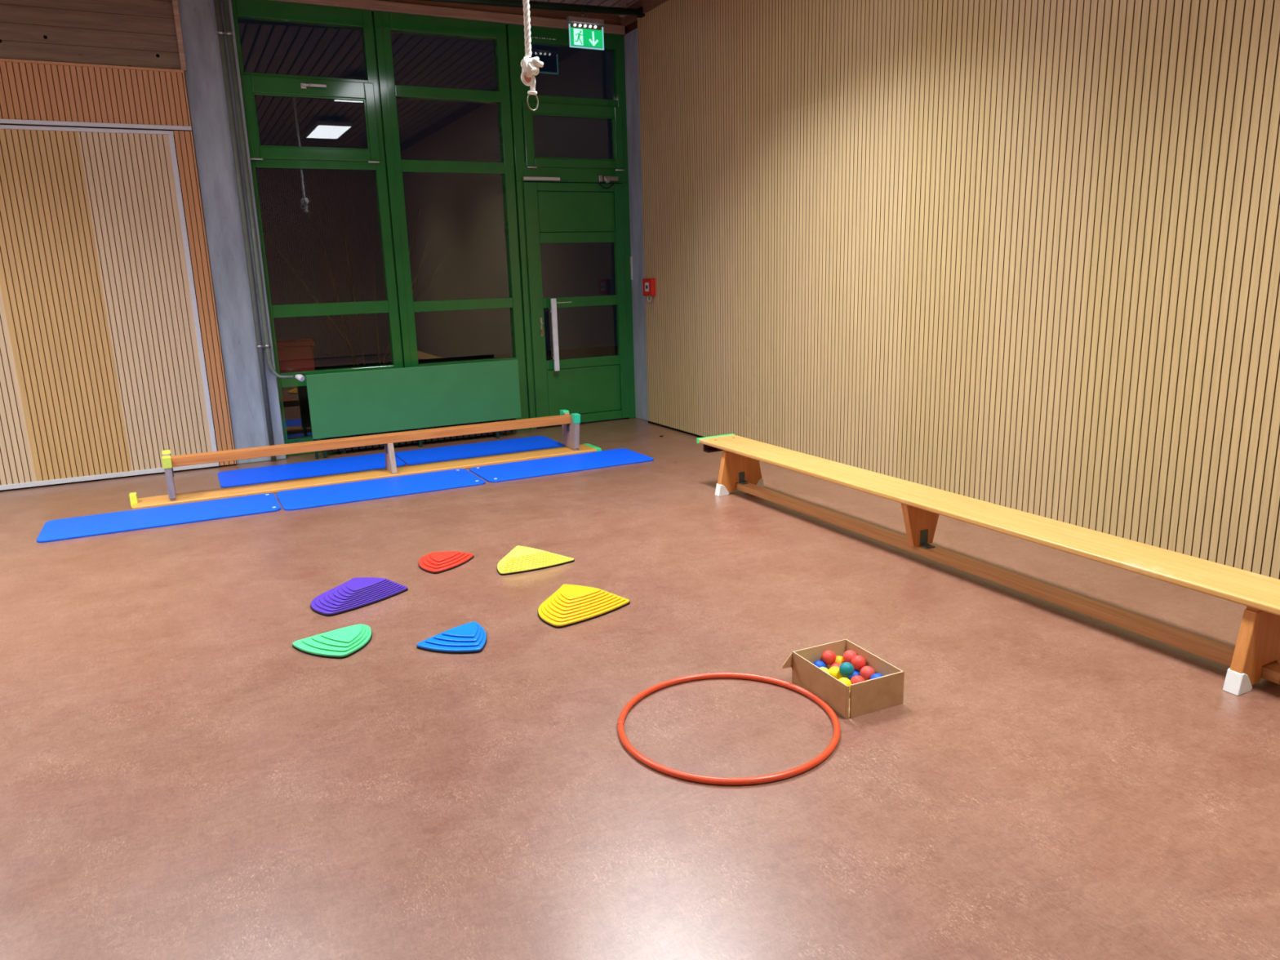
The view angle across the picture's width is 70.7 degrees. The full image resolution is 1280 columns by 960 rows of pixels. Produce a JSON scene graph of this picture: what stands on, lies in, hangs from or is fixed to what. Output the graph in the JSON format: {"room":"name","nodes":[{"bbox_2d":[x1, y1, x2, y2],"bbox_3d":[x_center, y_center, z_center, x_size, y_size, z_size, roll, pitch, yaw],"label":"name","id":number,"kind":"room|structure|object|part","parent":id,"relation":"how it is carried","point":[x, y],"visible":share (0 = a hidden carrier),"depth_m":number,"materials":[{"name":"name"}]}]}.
{"room":"sports hall","nodes":[
{"label":"sports hall","id":0,"kind":"room"},
{"bbox_2d":[0,0,181,70],"bbox_3d":[-6.025,-1.584,5.729,5.914,3.740,0.240,-8,15,-26],"label":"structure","id":1,"kind":"structure","parent":0,"point":[142,33],"depth_m":6.38},
{"bbox_2d":[172,0,186,71],"bbox_3d":[-3.388,-3.397,6.593,0.035,0.755,0.080,-8,15,-26],"label":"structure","id":2,"kind":"structure","parent":1,"relation":"attached to","point":[175,3],"depth_m":6.59,"materials":[{"name":"brown wood"}]},
{"bbox_2d":[0,57,235,465],"bbox_3d":[-5.965,-1.202,5.719,5.914,2.973,0.058,-8,15,-26],"label":"wall","id":3,"kind":"structure","parent":0,"point":[30,90],"depth_m":6.57,"materials":[{"name":"brown wood"}]},
{"bbox_2d":[0,119,236,491],"bbox_3d":[-5.956,-1.004,5.758,5.914,2.594,0.052,-8,15,-26],"label":"door","id":4,"kind":"structure","parent":3,"relation":"in","point":[103,367],"depth_m":6.68,"materials":[{"name":"brown wood"}]},
{"bbox_3d":[-5.993,-2.253,5.468,5.914,0.028,0.052,-8,15,-26],"label":"rail","id":5,"kind":"part","parent":4,"relation":"part of","materials":[{"name":"silver metal"}]},
{"bbox_2d":[177,0,286,464],"bbox_3d":[-3.252,-2.002,7.168,0.382,3.740,0.330,-8,15,-26],"label":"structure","id":6,"kind":"structure","parent":0,"point":[203,75],"depth_m":7.01,"materials":[{"name":"concrete"}]},
{"bbox_2d":[213,0,276,461],"bbox_3d":[-3.082,-1.977,7.040,0.055,3.740,0.056,1,13,13],"label":"pipe","id":7,"kind":"object","parent":6,"relation":"attached to","point":[220,33],"visible":1,"depth_m":7.01,"materials":[{"name":"grey metal"}]},
{"bbox_2d":[222,0,294,377],"bbox_3d":[-2.961,-2.314,6.974,0.218,3.061,0.056,1,13,11],"label":"pipe","id":8,"kind":"object","parent":6,"relation":"attached to","point":[228,33],"visible":1,"depth_m":6.98,"materials":[{"name":"grey metal"}]},
{"bbox_2d":[294,373,304,381],"bbox_3d":[-2.772,-0.837,7.352,0.074,0.058,0.192,-6,14,-20],"label":"radiator valve","id":9,"kind":"object","parent":8,"relation":"attached to","point":[300,377],"visible":1,"depth_m":7.29,"materials":[{"name":"white plastic"}]},
{"bbox_2d":[271,0,625,35],"bbox_3d":[-1.672,-3.929,7.630,3.330,0.070,0.240,-8,15,-26],"label":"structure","id":10,"kind":"structure","parent":0,"point":[373,5],"depth_m":7.55,"materials":[{"name":"brown wood"}]},
{"bbox_2d":[377,0,621,25],"bbox_3d":[-1.855,-3.993,7.532,3.666,0.110,0.220,-8,15,-26],"label":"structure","id":11,"kind":"structure","parent":0,"point":[610,19],"depth_m":7.82,"materials":[{"name":"brown wood"}]},
{"bbox_2d":[515,175,635,429],"bbox_3d":[-0.571,-1.684,8.593,1.135,2.318,0.197,-8,15,-26],"label":"door","id":12,"kind":"structure","parent":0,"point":[593,213],"depth_m":8.55,"materials":[{"name":"green paint"}]},
{"bbox_3d":[-0.916,-1.429,8.434,0.020,0.175,0.030,-8,15,-26],"label":"lock plate","id":13,"kind":"part","parent":12,"relation":"part of","materials":[{"name":"metal"}]},
{"bbox_3d":[-0.888,-2.724,8.156,0.349,0.028,0.024,-8,15,-26],"label":"closer rail","id":14,"kind":"part","parent":12,"relation":"part of","materials":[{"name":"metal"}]},
{"bbox_2d":[506,23,628,183],"bbox_3d":[-0.635,-3.394,8.223,1.135,1.300,0.137,-8,15,-26],"label":"window","id":15,"kind":"structure","parent":12,"relation":"on","point":[569,170],"depth_m":8.18,"materials":[{"name":"green paint"}]},
{"bbox_3d":[-0.610,-3.147,8.271,0.970,0.545,0.075,-8,15,-26],"label":"sash","id":16,"kind":"part","parent":15,"relation":"part of","materials":[{"name":"green paint"}]},
{"bbox_3d":[-0.591,-2.501,8.418,0.768,0.358,0.032,-8,15,-26],"label":"panel","id":17,"kind":"part","parent":12,"relation":"part of","materials":[{"name":"green paint"}]},
{"bbox_3d":[-0.542,-0.874,8.796,0.768,0.449,0.032,-8,15,-26],"label":"panel","id":18,"kind":"part","parent":12,"relation":"part of","materials":[{"name":"green paint"}]},
{"bbox_2d":[528,0,639,8],"bbox_3d":[-2.195,-2.795,1.922,10.100,0.120,10.200,-8,15,-26],"label":"ceiling","id":19,"kind":"structure","parent":0,"point":[615,3],"depth_m":7.88,"materials":[{"name":"brown wood"}]},
{"bbox_2d":[417,0,644,17],"bbox_3d":[-1.599,-3.822,7.071,3.662,0.248,0.070,-8,15,-26],"label":"ceiling pipe","id":20,"kind":"object","parent":19,"relation":"hanging from","point":[638,12],"visible":1,"depth_m":7.50,"materials":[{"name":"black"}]},
{"bbox_2d":[566,9,604,49],"bbox_3d":[-0.460,-3.821,7.651,0.325,0.300,0.060,-8,15,-26],"label":"exit sign","id":21,"kind":"object","parent":20,"relation":"hanging from","point":[582,37],"visible":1,"depth_m":7.64,"materials":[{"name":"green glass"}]},
{"bbox_2d":[520,0,543,111],"bbox_3d":[-0.522,-2.474,4.013,0.108,1.559,0.073,-9,15,-30],"label":"rope","id":22,"kind":"object","parent":19,"relation":"hanging from","point":[530,66],"visible":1,"depth_m":4.12,"materials":[{"name":"white fabric"}]},
{"bbox_2d":[618,1,626,17],"bbox_3d":[-0.153,-4.142,7.943,0.040,0.105,0.080,-8,15,-26],"label":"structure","id":23,"kind":"structure","parent":19,"relation":"attached to","point":[623,4],"depth_m":7.91,"materials":[{"name":"brown wood"}]},
{"bbox_2d":[623,27,648,421],"bbox_3d":[-0.046,-2.351,8.651,0.047,3.560,0.544,-8,15,-26],"label":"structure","id":24,"kind":"structure","parent":0,"point":[631,46],"depth_m":8.54,"materials":[{"name":"concrete"}]},
{"bbox_2d":[0,417,1279,959],"bbox_3d":[-2.060,0.972,2.753,10.100,0.120,10.100,-8,15,-26],"label":"floor","id":25,"kind":"structure","parent":0,"point":[180,780],"depth_m":2.82,"materials":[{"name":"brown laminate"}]},
{"bbox_2d":[36,493,280,542],"bbox_3d":[-3.042,0.227,5.781,1.352,0.016,0.540,-8,15,-26],"label":"exercise mat","id":26,"kind":"object","parent":25,"relation":"on","point":[194,512],"visible":1,"depth_m":5.73,"materials":[{"name":"blue plastic"}]},
{"bbox_2d":[217,453,405,487],"bbox_3d":[-2.568,-0.087,7.077,1.340,0.013,0.595,-8,15,-26],"label":"exercise mat","id":27,"kind":"object","parent":25,"relation":"on","point":[244,477],"visible":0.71,"depth_m":7.01,"materials":[{"name":"blue plastic"}]},
{"bbox_2d":[231,0,405,456],"bbox_3d":[-2.595,-2.002,7.483,1.082,3.560,0.162,-8,15,-26],"label":"window","id":28,"kind":"structure","parent":25,"relation":"on","point":[372,158],"depth_m":7.34,"materials":[{"name":"green paint"}]},
{"bbox_3d":[-2.639,-2.895,7.262,1.012,0.610,0.075,-8,15,-26],"label":"sash","id":29,"kind":"part","parent":28,"relation":"part of","materials":[{"name":"green paint"}]},
{"bbox_3d":[-2.593,-3.130,7.169,0.190,0.038,0.040,-8,15,-26],"label":"handle","id":30,"kind":"part","parent":28,"relation":"part of","materials":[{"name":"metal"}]},
{"bbox_2d":[292,623,372,658],"bbox_3d":[-1.233,0.655,3.653,0.314,0.042,0.280,-8,15,-26],"label":"stepping stone","id":31,"kind":"object","parent":25,"relation":"on","point":[343,642],"visible":1,"depth_m":3.63,"materials":[{"name":"green rubber"}]},
{"bbox_2d":[310,577,408,616],"bbox_3d":[-1.339,0.514,4.204,0.303,0.072,0.430,9,17,38],"label":"stepping stone","id":32,"kind":"object","parent":25,"relation":"on","point":[355,593],"visible":1,"depth_m":4.12,"materials":[{"name":"purple rubber"}]},
{"bbox_2d":[128,409,601,510],"bbox_3d":[-1.902,-0.200,6.766,3.413,0.335,0.317,-8,15,-26],"label":"bench","id":33,"kind":"object","parent":25,"relation":"on","point":[571,423],"visible":1,"depth_m":6.67,"materials":[{"name":"brown wood"}]},
{"bbox_3d":[-3.195,-0.030,6.125,0.042,0.277,0.307,-8,15,-26],"label":"leg","id":34,"kind":"part","parent":33,"relation":"part of","materials":[{"name":"grey metal"}]},
{"bbox_3d":[-1.894,-0.051,6.803,3.400,0.028,0.270,-8,15,-26],"label":"seat","id":35,"kind":"part","parent":33,"relation":"part of","materials":[{"name":"brown wood"}]},
{"bbox_3d":[-1.885,-0.312,6.751,2.976,0.060,0.104,-8,15,-26],"label":"rail","id":36,"kind":"part","parent":33,"relation":"part of","materials":[{"name":"brown wood"}]},
{"bbox_3d":[-0.569,-0.410,7.420,0.042,0.277,0.307,-8,15,-26],"label":"leg","id":37,"kind":"part","parent":33,"relation":"part of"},
{"bbox_2d":[275,468,485,510],"bbox_3d":[-1.821,0.054,6.368,1.358,0.016,0.580,-8,15,-26],"label":"exercise mat","id":38,"kind":"object","parent":25,"relation":"on","point":[361,491],"visible":1,"depth_m":6.32,"materials":[{"name":"blue plastic"}]},
{"bbox_2d":[305,359,521,459],"bbox_3d":[-1.902,-0.628,7.801,1.810,0.700,0.052,-8,15,-26],"label":"radiator cover","id":39,"kind":"object","parent":25,"relation":"on","point":[340,404],"visible":1,"depth_m":7.73,"materials":[{"name":"green metal"}]},
{"bbox_3d":[-2.694,-0.468,7.436,0.026,0.600,0.026,-8,15,-26],"label":"leg","id":40,"kind":"part","parent":39,"relation":"part of","materials":[{"name":"green metal"}]},
{"bbox_3d":[-2.636,-0.477,7.464,0.026,0.600,0.026,-8,15,-26],"label":"leg","id":41,"kind":"part","parent":39,"relation":"part of","materials":[{"name":"green metal"}]},
{"bbox_3d":[-1.924,-0.580,7.815,0.026,0.600,0.026,-8,15,-26],"label":"leg","id":42,"kind":"part","parent":39,"relation":"part of","materials":[{"name":"green metal"}]},
{"bbox_3d":[-1.302,-0.670,8.122,0.026,0.600,0.026,-8,15,-26],"label":"leg","id":43,"kind":"part","parent":39,"relation":"part of","materials":[{"name":"metal"}]},
{"bbox_2d":[324,417,516,454],"bbox_3d":[-1.926,-0.610,7.947,1.700,0.600,0.130,-8,15,-26],"label":"radiator","id":44,"kind":"object","parent":25,"relation":"on","point":[342,451],"visible":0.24,"depth_m":7.92,"materials":[{"name":"black metal"}]},
{"bbox_2d":[418,551,474,573],"bbox_3d":[-0.995,0.410,4.672,0.295,0.042,0.282,-8,15,-26],"label":"stepping stone","id":45,"kind":"object","parent":25,"relation":"on","point":[436,562],"visible":1,"depth_m":4.62,"materials":[{"name":"red rubber"}]},
{"bbox_2d":[372,10,529,442],"bbox_3d":[-1.621,-2.151,7.995,1.138,3.560,0.104,-8,15,-26],"label":"window","id":46,"kind":"structure","parent":25,"relation":"on","point":[384,22],"depth_m":7.81,"materials":[{"name":"green paint"}]},
{"bbox_2d":[416,621,486,653],"bbox_3d":[-0.750,0.643,3.640,0.286,0.042,0.267,-8,15,-26],"label":"stepping stone","id":47,"kind":"object","parent":25,"relation":"on","point":[470,637],"visible":1,"depth_m":3.61,"materials":[{"name":"blue rubber"}]},
{"bbox_2d":[394,435,564,465],"bbox_3d":[-1.353,-0.258,7.654,1.348,0.013,0.585,-8,15,-26],"label":"exercise mat","id":48,"kind":"object","parent":25,"relation":"on","point":[427,455],"visible":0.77,"depth_m":7.61,"materials":[{"name":"blue plastic"}]},
{"bbox_2d":[497,546,574,575],"bbox_3d":[-0.566,0.389,4.644,0.403,0.072,0.284,-8,15,-26],"label":"stepping stone","id":49,"kind":"object","parent":25,"relation":"on","point":[522,559],"visible":1,"depth_m":4.54,"materials":[{"name":"yellow rubber"}]},
{"bbox_2d":[469,448,653,482],"bbox_3d":[-0.598,-0.123,6.973,1.350,0.016,0.560,-8,15,-26],"label":"exercise mat","id":50,"kind":"object","parent":25,"relation":"on","point":[621,456],"visible":1,"depth_m":6.92,"materials":[{"name":"blue plastic"}]},
{"bbox_2d":[537,584,630,628],"bbox_3d":[-0.291,0.533,3.988,0.324,0.072,0.411,11,18,43],"label":"stepping stone","id":51,"kind":"object","parent":25,"relation":"on","point":[570,605],"visible":1,"depth_m":3.92,"materials":[{"name":"yellow rubber"}]},
{"bbox_2d":[617,672,840,785],"bbox_3d":[0.285,0.788,2.933,0.717,0.022,0.717,-8,15,-26],"label":"hoop","id":52,"kind":"object","parent":25,"relation":"on","point":[828,750],"visible":1,"depth_m":2.80,"materials":[{"name":"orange plastic"}]},
{"bbox_2d":[782,639,904,719],"bbox_3d":[0.695,0.683,3.112,0.287,0.118,0.324,-8,15,-26],"label":"cardboard box","id":53,"kind":"object","parent":25,"relation":"on","point":[886,691],"visible":0.9,"depth_m":3.03,"materials":[{"name":"brown cardboard"}]},
{"bbox_2d":[813,660,826,667],"bbox_3d":[0.640,0.671,3.226,0.051,0.051,0.051,-1,13,2],"label":"ball","id":54,"kind":"object","parent":53,"relation":"on","point":[819,664],"visible":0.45,"depth_m":3.21,"materials":[{"name":"blue plastic"}]},
{"bbox_2d":[819,666,830,674],"bbox_3d":[0.637,0.678,3.144,0.051,0.051,0.051,-2,13,0],"label":"ball","id":55,"kind":"object","parent":53,"relation":"in","point":[825,669],"visible":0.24,"depth_m":3.13,"materials":[{"name":"yellow plastic"}]},
{"bbox_2d":[821,649,835,664],"bbox_3d":[0.677,0.636,3.236,0.051,0.051,0.051,-2,13,-2],"label":"ball","id":56,"kind":"object","parent":53,"relation":"in","point":[828,657],"visible":1,"depth_m":3.22,"materials":[{"name":"red plastic"}]},
{"bbox_2d":[829,662,840,668],"bbox_3d":[0.700,0.678,3.216,0.051,0.051,0.051,-2,13,-2],"label":"ball","id":57,"kind":"object","parent":53,"relation":"on","point":[837,664],"visible":0.16,"depth_m":3.21,"materials":[{"name":"red plastic"}]},
{"bbox_2d":[828,666,842,679],"bbox_3d":[0.684,0.680,3.165,0.051,0.051,0.051,-1,13,2],"label":"ball","id":58,"kind":"object","parent":53,"relation":"in","point":[834,672],"visible":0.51,"depth_m":3.15,"materials":[{"name":"yellow plastic"}]},
{"bbox_2d":[831,655,844,664],"bbox_3d":[0.719,0.661,3.261,0.051,0.051,0.051,-2,13,-2],"label":"ball","id":59,"kind":"object","parent":53,"relation":"on","point":[839,659],"visible":0.31,"depth_m":3.24,"materials":[{"name":"yellow plastic"}]},
{"bbox_2d":[838,677,851,688],"bbox_3d":[0.694,0.698,3.068,0.051,0.051,0.051,-3,13,-5],"label":"ball","id":60,"kind":"object","parent":53,"relation":"in","point":[846,681],"visible":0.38,"depth_m":3.05,"materials":[{"name":"yellow plastic"}]},
{"bbox_2d":[839,662,853,676],"bbox_3d":[0.716,0.657,3.124,0.051,0.051,0.051,-2,13,-1],"label":"ball","id":61,"kind":"object","parent":53,"relation":"in","point":[846,668],"visible":1,"depth_m":3.11,"materials":[{"name":"teal plastic"}]},
{"bbox_2d":[843,649,857,663],"bbox_3d":[0.753,0.635,3.233,0.051,0.051,0.051,-2,13,0],"label":"ball","id":62,"kind":"object","parent":53,"relation":"in","point":[848,655],"visible":0.59,"depth_m":3.22,"materials":[{"name":"red plastic"}]},
{"bbox_2d":[847,669,860,679],"bbox_3d":[0.758,0.695,3.186,0.051,0.051,0.051,-2,13,-3],"label":"ball","id":63,"kind":"object","parent":53,"relation":"on","point":[856,672],"visible":0.34,"depth_m":3.17,"materials":[{"name":"blue plastic"}]},
{"bbox_2d":[849,675,864,684],"bbox_3d":[0.744,0.693,3.084,0.051,0.051,0.051,-14,18,-41],"label":"ball","id":64,"kind":"object","parent":53,"relation":"in","point":[856,678],"visible":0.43,"depth_m":3.07,"materials":[{"name":"red plastic"}]},
{"bbox_2d":[851,655,866,670],"bbox_3d":[0.771,0.645,3.185,0.051,0.051,0.051,-5,14,-15],"label":"ball","id":65,"kind":"object","parent":53,"relation":"in","point":[858,662],"visible":0.89,"depth_m":3.17,"materials":[{"name":"red plastic"}]},
{"bbox_2d":[859,666,875,680],"bbox_3d":[0.792,0.674,3.144,0.051,0.051,0.051,-4,13,-11],"label":"ball","id":66,"kind":"object","parent":53,"relation":"in","point":[866,672],"visible":0.79,"depth_m":3.13,"materials":[{"name":"red plastic"}]},
{"bbox_2d":[870,673,882,679],"bbox_3d":[0.817,0.690,3.101,0.051,0.051,0.051,-3,13,-6],"label":"ball","id":67,"kind":"object","parent":53,"relation":"in","point":[875,675],"visible":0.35,"depth_m":3.09,"materials":[{"name":"blue plastic"}]},
{"bbox_2d":[696,433,1279,695],"bbox_3d":[1.404,0.228,4.507,0.361,0.332,3.892,-8,15,-26],"label":"bench","id":68,"kind":"object","parent":25,"relation":"on","point":[1255,655],"visible":1,"depth_m":3.82,"materials":[{"name":"brown wood"}]},
{"bbox_3d":[0.657,-0.064,5.936,0.350,0.272,0.042,-8,15,-26],"label":"leg","id":69,"kind":"part","parent":68,"relation":"part of","materials":[{"name":"brown wood"}]},
{"bbox_3d":[1.400,0.082,4.472,0.286,0.028,3.890,-8,15,-26],"label":"seat","id":70,"kind":"part","parent":68,"relation":"part of","materials":[{"name":"yellow wood"}]},
{"bbox_3d":[2.149,0.553,3.092,0.350,0.272,0.042,-8,15,-26],"label":"leg","id":71,"kind":"part","parent":68,"relation":"part of","materials":[{"name":"brown wood"}]},
{"bbox_2d":[623,0,1279,579],"bbox_3d":[2.174,-1.563,4.538,0.250,3.760,10.100,-8,15,-26],"label":"wall","id":72,"kind":"structure","parent":0,"point":[1024,255],"depth_m":4.90,"materials":[{"name":"brown wood"}]},
{"bbox_2d":[621,0,668,26],"bbox_3d":[2.060,-3.281,3.991,0.050,0.120,9.700,-8,15,-26],"label":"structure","id":73,"kind":"structure","parent":72,"relation":"attached to","point":[647,5],"depth_m":7.84,"materials":[{"name":"brown wood"}]},
{"bbox_2d":[642,278,656,302],"bbox_3d":[0.085,-1.762,8.379,0.050,0.215,0.182,-8,15,-26],"label":"fire alarm","id":74,"kind":"object","parent":72,"relation":"attached to","point":[648,284],"visible":1,"depth_m":8.33,"materials":[{"name":"red plastic"}]},
{"bbox_3d":[0.065,-1.789,8.361,0.003,0.080,0.070,-8,15,-26],"label":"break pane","id":75,"kind":"part","parent":74,"relation":"part of","materials":[{"name":"white glass"}]},
{"bbox_2d":[648,421,705,437],"bbox_3d":[2.235,0.319,4.700,0.024,0.018,9.415,-8,15,-26],"label":"baseboard","id":76,"kind":"structure","parent":72,"relation":"attached to","point":[650,422],"depth_m":8.29,"materials":[{"name":"black wood"}]},
{"label":"outside","id":77,"kind":"structure","parent":0,"visible":0},
{"bbox_2d":[315,345,617,368],"bbox_3d":[-5.501,-0.818,12.058,17.000,0.350,9.700,-8,15,-26],"label":"ground","id":78,"kind":"structure","parent":77,"point":[606,350],"depth_m":18.09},
{"bbox_2d":[281,386,312,438],"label":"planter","id":79,"kind":"object","parent":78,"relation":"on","point":[296,411],"depth_m":7.99,"materials":[{"name":"black"}]},
{"bbox_2d":[275,338,315,372],"bbox_3d":[-3.148,-1.100,8.068,0.440,0.290,0.320,-8,15,-26],"label":"crate","id":80,"kind":"object","parent":79,"relation":"on","point":[295,354],"visible":0.52,"depth_m":7.97,"materials":[{"name":"plastic"}]},
{"bbox_2d":[315,363,391,369],"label":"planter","id":81,"kind":"object","parent":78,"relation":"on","point":[381,363],"depth_m":8.55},
{"bbox_2d":[417,357,475,363],"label":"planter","id":82,"kind":"object","parent":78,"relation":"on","point":[463,358],"depth_m":8.88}
]}

